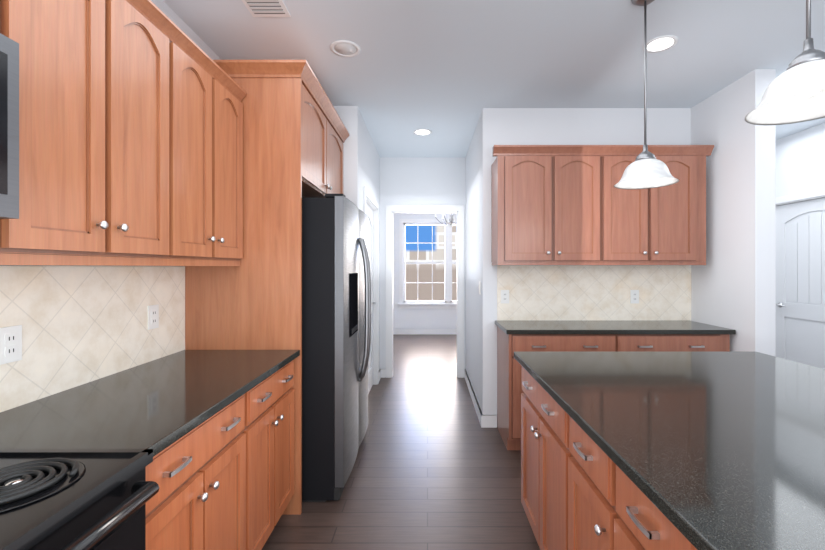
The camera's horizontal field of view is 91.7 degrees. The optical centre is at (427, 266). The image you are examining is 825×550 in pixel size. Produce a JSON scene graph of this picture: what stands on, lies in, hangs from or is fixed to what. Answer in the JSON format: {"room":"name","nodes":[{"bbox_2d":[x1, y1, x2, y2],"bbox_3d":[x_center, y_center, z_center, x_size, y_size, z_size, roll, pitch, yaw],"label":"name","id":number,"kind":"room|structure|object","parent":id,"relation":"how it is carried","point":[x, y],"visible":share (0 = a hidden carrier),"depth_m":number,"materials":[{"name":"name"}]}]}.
{"room":"kitchen","nodes":[
{"label":"kitchen","id":0,"kind":"room"},
{"bbox_2d":[0,0,221,265],"bbox_3d":[-1.420,0.005,0.760,0.120,2.750,5.520,0,0,0],"label":"wall","id":1,"kind":"structure","parent":0,"point":[160,4],"depth_m":2.24,"materials":[{"name":"white paint"}]},
{"bbox_2d":[0,33,18,218],"bbox_3d":[-1.123,-0.310,0.535,0.468,0.400,0.756,0,0,0],"label":"microwave","id":2,"kind":"object","parent":1,"relation":"attached to","point":[9,49],"visible":1,"depth_m":0.89,"materials":[{"name":"silver metal"}]},
{"bbox_2d":[0,266,184,411],"bbox_3d":[-1.355,0.229,0.614,0.009,0.463,3.228,0,0,0],"label":"backsplash","id":3,"kind":"structure","parent":1,"relation":"attached to","point":[81,325],"depth_m":1.56,"materials":[{"name":"tile"}]},
{"bbox_2d":[0,325,21,364],"bbox_3d":[-1.345,0.250,1.290,0.008,0.116,0.072,0,0,0],"label":"outlet","id":4,"kind":"object","parent":3,"relation":"attached to","point":[11,336],"visible":1,"depth_m":1.29,"materials":[{"name":"white plastic"}]},
{"bbox_2d":[148,304,158,329],"bbox_3d":[-1.345,0.245,1.965,0.008,0.116,0.072,0,0,0],"label":"outlet","id":5,"kind":"object","parent":3,"relation":"attached to","point":[153,310],"visible":1,"depth_m":1.96,"materials":[{"name":"white plastic"}]},
{"bbox_2d":[0,0,246,265],"bbox_3d":[-1.175,-0.486,1.595,0.364,0.962,1.261,0,0,0],"label":"upper cabinet","id":6,"kind":"object","parent":1,"relation":"attached to","point":[131,134],"visible":1,"depth_m":1.33,"materials":[{"name":"brown wood"}]},
{"bbox_2d":[0,350,299,456],"bbox_3d":[-1.033,0.476,1.615,0.648,0.033,1.223,0,0,0],"label":"countertop","id":7,"kind":"structure","parent":0,"point":[153,404],"depth_m":1.35,"materials":[{"name":"black stone"}]},
{"bbox_2d":[333,106,359,208],"bbox_3d":[-0.978,0.005,3.460,0.765,2.750,0.120,0,0,0],"label":"wall","id":8,"kind":"structure","parent":0,"point":[349,115],"depth_m":3.40,"materials":[{"name":"white paint"}]},
{"bbox_2d":[360,113,379,369],"bbox_3d":[-0.655,0.005,4.260,0.120,2.750,1.480,0,0,0],"label":"wall","id":9,"kind":"structure","parent":0,"point":[369,156],"depth_m":4.10,"materials":[{"name":"white paint"}]},
{"bbox_2d":[363,186,378,384],"bbox_3d":[-0.647,0.315,4.240,0.136,2.130,1.060,0,0,0],"label":"door frame","id":10,"kind":"structure","parent":9,"relation":"attached to","point":[371,202],"depth_m":4.69,"materials":[{"name":"white wood"}]},
{"bbox_2d":[366,203,376,393],"bbox_3d":[-0.626,0.352,4.240,0.087,2.032,0.888,0,0,0],"label":"hall door","id":11,"kind":"structure","parent":9,"relation":"in","point":[369,211],"depth_m":4.54,"materials":[{"name":"white"}]},
{"bbox_2d":[262,334,539,549],"bbox_3d":[1.000,1.410,3.300,6.000,0.060,11.000,0,0,0],"label":"floor","id":12,"kind":"structure","parent":0,"point":[425,474],"depth_m":2.61,"materials":[{"name":"brown wood"}]},
{"bbox_2d":[0,449,158,549],"bbox_3d":[-0.989,0.835,0.621,0.721,1.090,0.755,0,0,0],"label":"range","id":13,"kind":"object","parent":12,"relation":"on","point":[51,499],"visible":1,"depth_m":0.85,"materials":[{"name":"black metal"}]},
{"bbox_2d":[146,360,293,549],"bbox_3d":[-1.032,0.938,1.617,0.649,0.885,1.221,0,0,0],"label":"base cabinet","id":14,"kind":"object","parent":12,"relation":"on","point":[226,483],"visible":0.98,"depth_m":1.51,"materials":[{"name":"brown wood"}]},
{"bbox_2d":[185,60,349,514],"bbox_3d":[-1.010,0.125,2.788,0.695,2.510,1.216,0,0,0],"label":"tall cabinet","id":15,"kind":"object","parent":12,"relation":"on","point":[294,136],"visible":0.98,"depth_m":2.23,"materials":[{"name":"brown wood"}]},
{"bbox_2d":[302,194,370,501],"bbox_3d":[-0.869,0.473,2.825,0.916,1.813,0.970,0,0,0],"label":"refrigerator","id":16,"kind":"object","parent":12,"relation":"on","point":[336,275],"visible":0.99,"depth_m":2.34,"materials":[{"name":"silver metal"}]},
{"bbox_2d":[521,367,696,549],"bbox_3d":[1.115,0.938,0.790,1.289,0.885,2.720,0,0,0],"label":"kitchen island","id":17,"kind":"object","parent":12,"relation":"on","point":[574,496],"visible":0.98,"depth_m":1.36,"materials":[{"name":"brown wood"}]},
{"bbox_2d":[514,352,824,549],"bbox_3d":[1.129,0.476,0.790,1.322,0.033,2.780,0,0,0],"label":"countertop","id":18,"kind":"structure","parent":17,"relation":"on","point":[729,447],"depth_m":1.12,"materials":[{"name":"black stone"}]},
{"bbox_2d":[497,326,729,449],"bbox_3d":[1.415,0.938,3.175,1.630,0.885,0.544,0,0,0],"label":"base cabinet","id":19,"kind":"object","parent":12,"relation":"on","point":[509,370],"visible":0.25,"depth_m":2.93,"materials":[{"name":"brown wood"}]},
{"bbox_2d":[380,157,465,376],"bbox_3d":[0.995,0.005,5.060,5.790,2.750,0.120,0,0,0],"label":"wall","id":20,"kind":"structure","parent":0,"point":[403,180],"depth_m":5.00,"materials":[{"name":"white paint"}]},
{"bbox_2d":[386,205,463,377],"bbox_3d":[-0.033,0.305,5.052,0.975,2.150,0.136,0,0,0],"label":"door frame","id":21,"kind":"structure","parent":20,"relation":"attached to","point":[390,209],"depth_m":4.98,"materials":[{"name":"white"}]},
{"bbox_2d":[393,213,456,328],"bbox_3d":[0.260,0.005,8.260,4.080,2.750,0.120,0,0,0],"label":"wall","id":22,"kind":"structure","parent":0,"point":[402,318],"depth_m":8.20,"materials":[{"name":"white paint"}]},
{"bbox_2d":[393,329,456,333],"bbox_3d":[0.260,1.327,6.660,4.080,0.105,3.080,0,0,0],"label":"baseboard","id":23,"kind":"structure","parent":22,"relation":"attached to","point":[395,331],"depth_m":8.19,"materials":[{"name":"white"}]},
{"bbox_2d":[398,219,456,308],"bbox_3d":[0.430,-0.068,8.225,2.050,1.835,0.150,0,0,0],"label":"room window","id":24,"kind":"structure","parent":22,"relation":"in","point":[448,242],"depth_m":8.20,"materials":[{"name":"white wood"}]},
{"bbox_2d":[466,114,480,408],"bbox_3d":[0.536,0.005,4.285,0.120,2.750,1.430,0,0,0],"label":"wall","id":25,"kind":"structure","parent":0,"point":[473,157],"depth_m":4.05,"materials":[{"name":"white paint"}]},
{"bbox_2d":[379,369,496,427],"bbox_3d":[0.001,1.327,4.193,1.192,0.105,1.614,0,0,0],"label":"baseboard","id":26,"kind":"structure","parent":25,"relation":"attached to","point":[486,421],"depth_m":3.62,"materials":[{"name":"white"}]},
{"bbox_2d":[163,0,824,156],"bbox_3d":[1.000,-1.400,3.300,6.000,0.060,11.000,0,0,0],"label":"ceiling","id":27,"kind":"structure","parent":0,"point":[433,65],"depth_m":2.51,"materials":[{"name":"white paint"}]},
{"bbox_2d":[242,0,290,16],"bbox_3d":[-0.848,-1.364,2.020,0.205,0.012,0.320,0,0,0],"label":"ceiling vent","id":28,"kind":"object","parent":27,"relation":"in","point":[257,8],"visible":1,"depth_m":2.10,"materials":[{"name":"white metal"}]},
{"bbox_2d":[330,40,360,56],"bbox_3d":[-0.515,-1.367,2.510,0.190,0.007,0.190,0,0,0],"label":"recessed light","id":29,"kind":"object","parent":27,"relation":"in","point":[344,48],"visible":1,"depth_m":2.50,"materials":[{"name":"white"}]},
{"bbox_2d":[413,129,431,134],"bbox_3d":[-0.050,-1.367,4.060,0.190,0.007,0.190,0,0,0],"label":"recessed light","id":30,"kind":"object","parent":27,"relation":"in","point":[418,131],"visible":1,"depth_m":4.05,"materials":[{"name":"white"}]},
{"bbox_2d":[434,213,456,224],"bbox_3d":[0.420,-1.057,7.000,0.617,0.627,0.545,0,0,0],"label":"chandelier","id":31,"kind":"object","parent":27,"relation":"hanging from","point":[451,220],"visible":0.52,"depth_m":6.99,"materials":[{"name":"silver metal"}]},
{"bbox_2d":[614,0,678,188],"bbox_3d":[1.100,-0.894,2.020,0.290,0.949,0.290,0,0,0],"label":"pendant light","id":32,"kind":"object","parent":27,"relation":"hanging from","point":[647,171],"visible":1,"depth_m":2.02,"materials":[{"name":"white glass"}]},
{"bbox_2d":[643,35,677,52],"bbox_3d":[1.430,-1.367,2.457,0.190,0.007,0.190,0,0,0],"label":"recessed light","id":33,"kind":"object","parent":27,"relation":"in","point":[662,43],"visible":0.98,"depth_m":2.44,"materials":[{"name":"white"}]},
{"bbox_2d":[745,0,824,124],"bbox_3d":[1.100,-0.914,1.155,0.290,0.909,0.290,0,0,0],"label":"pendant light","id":34,"kind":"object","parent":27,"relation":"hanging from","point":[797,95],"visible":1,"depth_m":1.15,"materials":[{"name":"white glass"}]},
{"bbox_2d":[481,108,690,414],"bbox_3d":[1.443,0.005,3.510,1.934,2.750,0.120,0,0,0],"label":"wall","id":35,"kind":"structure","parent":0,"point":[499,126],"depth_m":3.45,"materials":[{"name":"white paint"}]},
{"bbox_2d":[497,266,690,319],"bbox_3d":[1.435,0.224,3.445,1.669,0.472,0.009,0,0,0],"label":"backsplash","id":36,"kind":"structure","parent":35,"relation":"attached to","point":[535,292],"depth_m":3.44,"materials":[{"name":"tile"}]},
{"bbox_2d":[501,290,508,302],"bbox_3d":[0.665,0.255,3.436,0.072,0.116,0.008,0,0,0],"label":"alcove outlet","id":37,"kind":"object","parent":36,"relation":"attached to","point":[504,293],"visible":1,"depth_m":3.43,"materials":[{"name":"white plastic"}]},
{"bbox_2d":[630,290,638,302],"bbox_3d":[1.780,0.255,3.436,0.072,0.116,0.008,0,0,0],"label":"alcove outlet","id":38,"kind":"object","parent":36,"relation":"attached to","point":[634,294],"visible":1,"depth_m":3.43,"materials":[{"name":"white plastic"}]},
{"bbox_2d":[491,145,713,264],"bbox_3d":[1.367,-0.480,3.268,1.705,0.930,0.359,0,0,0],"label":"upper cabinet","id":39,"kind":"object","parent":35,"relation":"attached to","point":[551,204],"visible":0.91,"depth_m":3.13,"materials":[{"name":"brown wood"}]},
{"bbox_2d":[495,320,735,333],"bbox_3d":[1.417,0.476,3.185,1.677,0.033,0.523,0,0,0],"label":"countertop","id":40,"kind":"structure","parent":0,"point":[507,326],"depth_m":3.04,"materials":[{"name":"black stone"}]},
{"bbox_2d":[691,69,775,356],"bbox_3d":[2.340,0.005,3.110,0.140,2.750,0.680,0,0,0],"label":"wall","id":41,"kind":"structure","parent":0,"point":[735,289],"depth_m":2.91,"materials":[{"name":"white paint"}]},
{"bbox_2d":[776,123,824,203],"bbox_3d":[3.830,0.005,1.500,0.120,2.750,7.000,0,0,0],"label":"wall","id":42,"kind":"structure","parent":0,"point":[800,156],"depth_m":4.03,"materials":[{"name":"white paint"}]},
{"bbox_2d":[776,198,824,368],"bbox_3d":[3.801,0.352,3.940,0.087,2.032,0.888,0,0,0],"label":"door","id":43,"kind":"structure","parent":42,"relation":"in","point":[800,226],"depth_m":4.08,"materials":[{"name":"white wood"}]},
{"bbox_2d":[776,188,824,205],"bbox_3d":[3.822,0.315,3.940,0.136,2.130,1.060,0,0,0],"label":"door frame","id":44,"kind":"structure","parent":42,"relation":"attached to","point":[817,193],"depth_m":4.03,"materials":[{"name":"white wood"}]},
{"label":"outside","id":45,"kind":"structure","parent":0,"visible":0},
{"bbox_2d":[406,225,456,300],"bbox_3d":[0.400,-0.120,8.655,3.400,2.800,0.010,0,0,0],"label":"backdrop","id":46,"kind":"structure","parent":45,"point":[424,231],"depth_m":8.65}
]}

